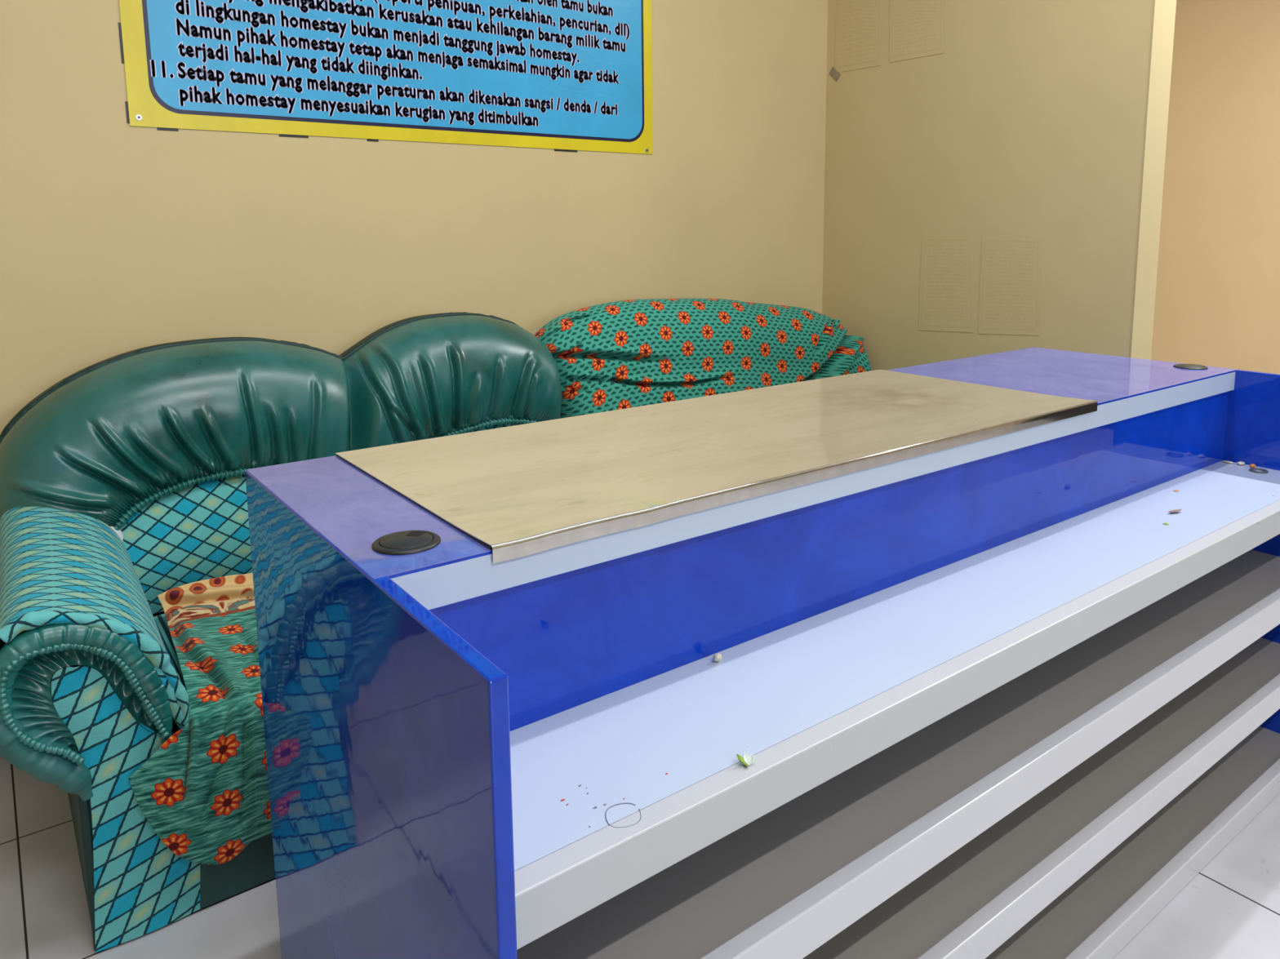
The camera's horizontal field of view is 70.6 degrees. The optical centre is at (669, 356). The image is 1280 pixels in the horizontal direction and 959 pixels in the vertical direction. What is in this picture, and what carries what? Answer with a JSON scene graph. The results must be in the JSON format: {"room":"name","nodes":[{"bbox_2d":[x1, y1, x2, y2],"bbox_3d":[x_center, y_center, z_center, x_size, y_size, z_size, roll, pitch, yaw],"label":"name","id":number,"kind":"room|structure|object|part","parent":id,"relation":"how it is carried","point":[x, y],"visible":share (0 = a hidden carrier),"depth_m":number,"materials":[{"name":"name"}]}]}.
{"room":"guesthouse reception lobby","nodes":[
{"label":"guesthouse reception lobby","id":0,"kind":"room"},
{"bbox_2d":[0,0,827,434],"bbox_3d":[-0.677,-0.594,2.477,8.140,2.750,0.120,-7,10,-37],"label":"wall","id":1,"kind":"structure","parent":0,"point":[117,237],"depth_m":2.36,"materials":[{"name":"beige paint"}]},
{"bbox_2d":[118,0,653,154],"bbox_3d":[-0.630,-1.048,2.370,1.448,0.962,0.004,-7,10,-37],"label":"banner","id":2,"kind":"object","parent":1,"relation":"attached to","point":[559,75],"visible":1,"depth_m":2.35,"materials":[{"name":"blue plastic"}]},
{"bbox_2d":[0,755,1279,958],"bbox_3d":[1.201,1.152,0.273,8.140,0.100,6.252,-7,10,-37],"label":"floor","id":3,"kind":"structure","parent":0,"point":[1230,909],"depth_m":1.52,"materials":[{"name":"tile"}]},
{"bbox_2d":[0,311,561,952],"bbox_3d":[-0.684,0.401,1.992,1.358,0.911,0.777,-7,10,-37],"label":"sofa","id":4,"kind":"object","parent":3,"relation":"on","point":[122,482],"visible":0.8,"depth_m":1.81,"materials":[{"name":"green leather"}]},
{"bbox_3d":[-1.057,0.484,1.617,0.268,0.363,0.585,-7,10,-37],"label":"arm","id":5,"kind":"part","parent":4,"relation":"part of"},
{"bbox_3d":[-0.849,0.699,1.436,0.185,0.480,0.006,-7,10,-37],"label":"arm","id":6,"kind":"part","parent":4,"relation":"part of"},
{"bbox_2d":[153,613,186,689],"bbox_3d":[-0.529,0.551,1.999,1.050,0.073,0.498,-7,10,-37],"label":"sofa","id":7,"kind":"object","parent":4,"relation":"on","point":[161,621],"depth_m":1.75,"materials":[{"name":"teal fabric"}]},
{"bbox_2d":[128,573,271,865],"bbox_3d":[-0.523,0.619,1.927,1.140,0.332,0.484,-7,10,-37],"label":"throw","id":8,"kind":"object","parent":4,"relation":"on","point":[204,793],"visible":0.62,"depth_m":1.50,"materials":[{"name":"teal fabric"}]},
{"bbox_3d":[-0.820,0.204,2.130,1.299,0.544,0.181,-7,10,-37],"label":"leather backrest","id":9,"kind":"part","parent":4,"relation":"part of","materials":[{"name":"teal leather"}]},
{"bbox_2d":[533,298,871,418],"bbox_3d":[0.295,0.280,2.776,1.312,0.915,0.774,-7,10,-37],"label":"blanket","id":10,"kind":"object","parent":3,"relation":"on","point":[622,354],"visible":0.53,"depth_m":2.73,"materials":[{"name":"green fabric"}]},
{"bbox_2d":[244,346,1279,958],"bbox_3d":[0.412,0.508,1.546,1.903,0.821,0.712,-7,10,-37],"label":"counter","id":11,"kind":"object","parent":3,"relation":"on","point":[986,703],"depth_m":1.11,"materials":[{"name":"blue plastic"}]},
{"bbox_3d":[-0.335,0.594,0.977,0.016,0.821,0.712,-7,10,-37],"label":"panel","id":12,"kind":"part","parent":11,"relation":"part of","materials":[{"name":"blue plastic"}]},
{"bbox_2d":[371,530,440,555],"bbox_3d":[-0.265,0.189,0.911,0.067,0.011,0.067,-7,10,-37],"label":"cable grommet","id":13,"kind":"object","parent":11,"relation":"on","point":[406,542],"visible":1,"depth_m":0.90,"materials":[{"name":"black plastic"}]},
{"bbox_3d":[-0.265,0.185,0.910,0.052,0.002,0.052,-7,10,-37],"label":"lid","id":14,"kind":"part","parent":13,"relation":"part of","materials":[{"name":"black plastic"}]},
{"bbox_2d":[334,369,1097,563],"bbox_3d":[0.143,0.115,1.430,1.172,0.019,0.484,-7,10,-37],"label":"board","id":15,"kind":"object","parent":11,"relation":"on","point":[519,491],"visible":1,"depth_m":1.26,"materials":[{"name":"beige wood"}]},
{"bbox_2d":[712,653,721,662],"bbox_3d":[0.057,0.361,1.083,0.011,0.011,0.011,-7,10,-37],"label":"bead","id":16,"kind":"object","parent":11,"relation":"on","point":[717,657],"visible":1,"depth_m":1.08},
{"bbox_2d":[736,751,754,766],"bbox_3d":[0.073,0.390,0.877,0.016,0.012,0.017,-7,10,-37],"label":"plant sprig","id":17,"kind":"object","parent":11,"relation":"on","point":[748,760],"visible":1,"depth_m":0.88,"materials":[{"name":"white plant"}]},
{"bbox_3d":[0.474,0.259,1.427,1.872,0.206,0.016,-7,10,-37],"label":"riser panel","id":18,"kind":"part","parent":11,"relation":"part of","materials":[{"name":"blue plastic"}]},
{"bbox_2d":[516,549,1279,958],"bbox_3d":[0.402,0.506,1.560,1.872,0.045,0.641,-7,10,-37],"label":"shelf","id":19,"kind":"object","parent":11,"relation":"attached to","point":[706,904],"depth_m":1.12,"materials":[{"name":"white plastic"}]},
{"bbox_2d":[803,637,1279,958],"bbox_3d":[0.403,0.693,1.586,1.872,0.042,0.641,-7,10,-37],"label":"shelf","id":20,"kind":"object","parent":11,"relation":"attached to","point":[928,915],"depth_m":1.36,"materials":[{"name":"white plastic"}]},
{"bbox_2d":[985,726,1279,958],"bbox_3d":[0.404,0.889,1.615,1.872,0.039,0.641,-7,10,-37],"label":"shelf","id":21,"kind":"object","parent":11,"relation":"attached to","point":[1077,918],"depth_m":1.57,"materials":[{"name":"white plastic"}]},
{"bbox_2d":[1168,509,1181,512],"bbox_3d":[0.912,0.280,1.631,0.035,0.004,0.010,-3,9,-20],"label":"dry leaf","id":22,"kind":"object","parent":11,"relation":"on","point":[1175,510],"visible":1,"depth_m":1.63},
{"bbox_2d":[1173,364,1208,369],"bbox_3d":[1.151,0.025,1.996,0.067,0.011,0.067,-7,10,-37],"label":"cable grommet","id":23,"kind":"object","parent":11,"relation":"on","point":[1190,366],"visible":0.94,"depth_m":1.98,"materials":[{"name":"black plastic"}]},
{"bbox_3d":[1.151,0.021,1.996,0.052,0.002,0.052,-7,10,-37],"label":"lid","id":24,"kind":"part","parent":23,"relation":"part of","materials":[{"name":"black plastic"}]},
{"bbox_2d":[1222,460,1233,463],"bbox_3d":[1.217,0.230,1.967,0.009,0.005,0.022,-7,10,-37],"label":"crumb","id":25,"kind":"object","parent":11,"relation":"on","point":[1224,461],"visible":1,"depth_m":1.96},
{"bbox_2d":[1236,461,1244,465],"bbox_3d":[1.236,0.231,1.954,0.023,0.007,0.014,-7,10,-37],"label":"crumb","id":26,"kind":"object","parent":11,"relation":"on","point":[1240,463],"visible":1,"depth_m":1.95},
{"bbox_3d":[1.160,0.422,2.115,0.016,0.821,0.712,-7,10,-37],"label":"panel","id":27,"kind":"part","parent":11,"relation":"part of","materials":[{"name":"blue plastic"}]},
{"bbox_2d":[1248,467,1268,473],"bbox_3d":[1.240,0.240,1.901,0.035,0.003,0.035,-7,10,-37],"label":"metal ring","id":28,"kind":"object","parent":11,"relation":"on","point":[1251,469],"visible":1,"depth_m":1.90,"materials":[{"name":"grey metal"}]},
{"bbox_2d":[822,0,1153,370],"bbox_3d":[0.980,-0.670,2.937,0.120,2.750,1.162,-7,10,-37],"label":"wall","id":29,"kind":"structure","parent":0,"point":[1029,120],"depth_m":2.80,"materials":[{"name":"beige paint"}]},
{"bbox_2d":[835,0,881,71],"bbox_3d":[0.662,-1.202,3.173,0.001,0.376,0.217,-7,10,-37],"label":"paper","id":30,"kind":"object","parent":29,"relation":"attached to","point":[858,23],"visible":1,"depth_m":3.18,"materials":[{"name":"beige paper"}]},
{"bbox_2d":[829,66,840,80],"bbox_3d":[0.600,-1.026,3.279,0.001,0.054,0.056,-7,10,-37],"label":"scrap","id":31,"kind":"object","parent":30,"relation":"attached to","point":[833,73],"visible":1,"depth_m":3.28,"materials":[{"name":"paper"}]},
{"bbox_2d":[888,0,943,62],"bbox_3d":[0.814,-1.150,2.981,0.001,0.320,0.226,-7,10,-37],"label":"paper","id":32,"kind":"object","parent":29,"relation":"attached to","point":[916,26],"visible":1,"depth_m":2.99,"materials":[{"name":"beige paper"}]},
{"bbox_2d":[918,235,973,332],"bbox_3d":[0.917,-0.238,2.983,0.001,0.323,0.217,-7,10,-37],"label":"paper","id":33,"kind":"object","parent":29,"relation":"attached to","point":[946,282],"visible":1,"depth_m":2.98,"materials":[{"name":"beige paper"}]},
{"bbox_2d":[977,235,1041,335],"bbox_3d":[1.057,-0.216,2.803,0.001,0.312,0.211,-7,10,-37],"label":"paper","id":34,"kind":"object","parent":29,"relation":"attached to","point":[1010,290],"visible":1,"depth_m":2.80,"materials":[{"name":"beige paper"}]},
{"bbox_2d":[1129,0,1176,359],"bbox_3d":[1.335,-0.606,2.479,0.122,2.750,0.004,-7,10,-37],"label":"trim","id":35,"kind":"structure","parent":29,"relation":"attached to","point":[1163,11],"depth_m":2.49,"materials":[{"name":"beige paint"}]},
{"bbox_2d":[1151,0,1279,373],"bbox_3d":[4.370,-0.625,2.489,0.120,2.750,6.012,-7,10,-37],"label":"wall","id":36,"kind":"structure","parent":0,"point":[1217,296],"depth_m":4.49,"materials":[{"name":"beige paint"}]}
]}

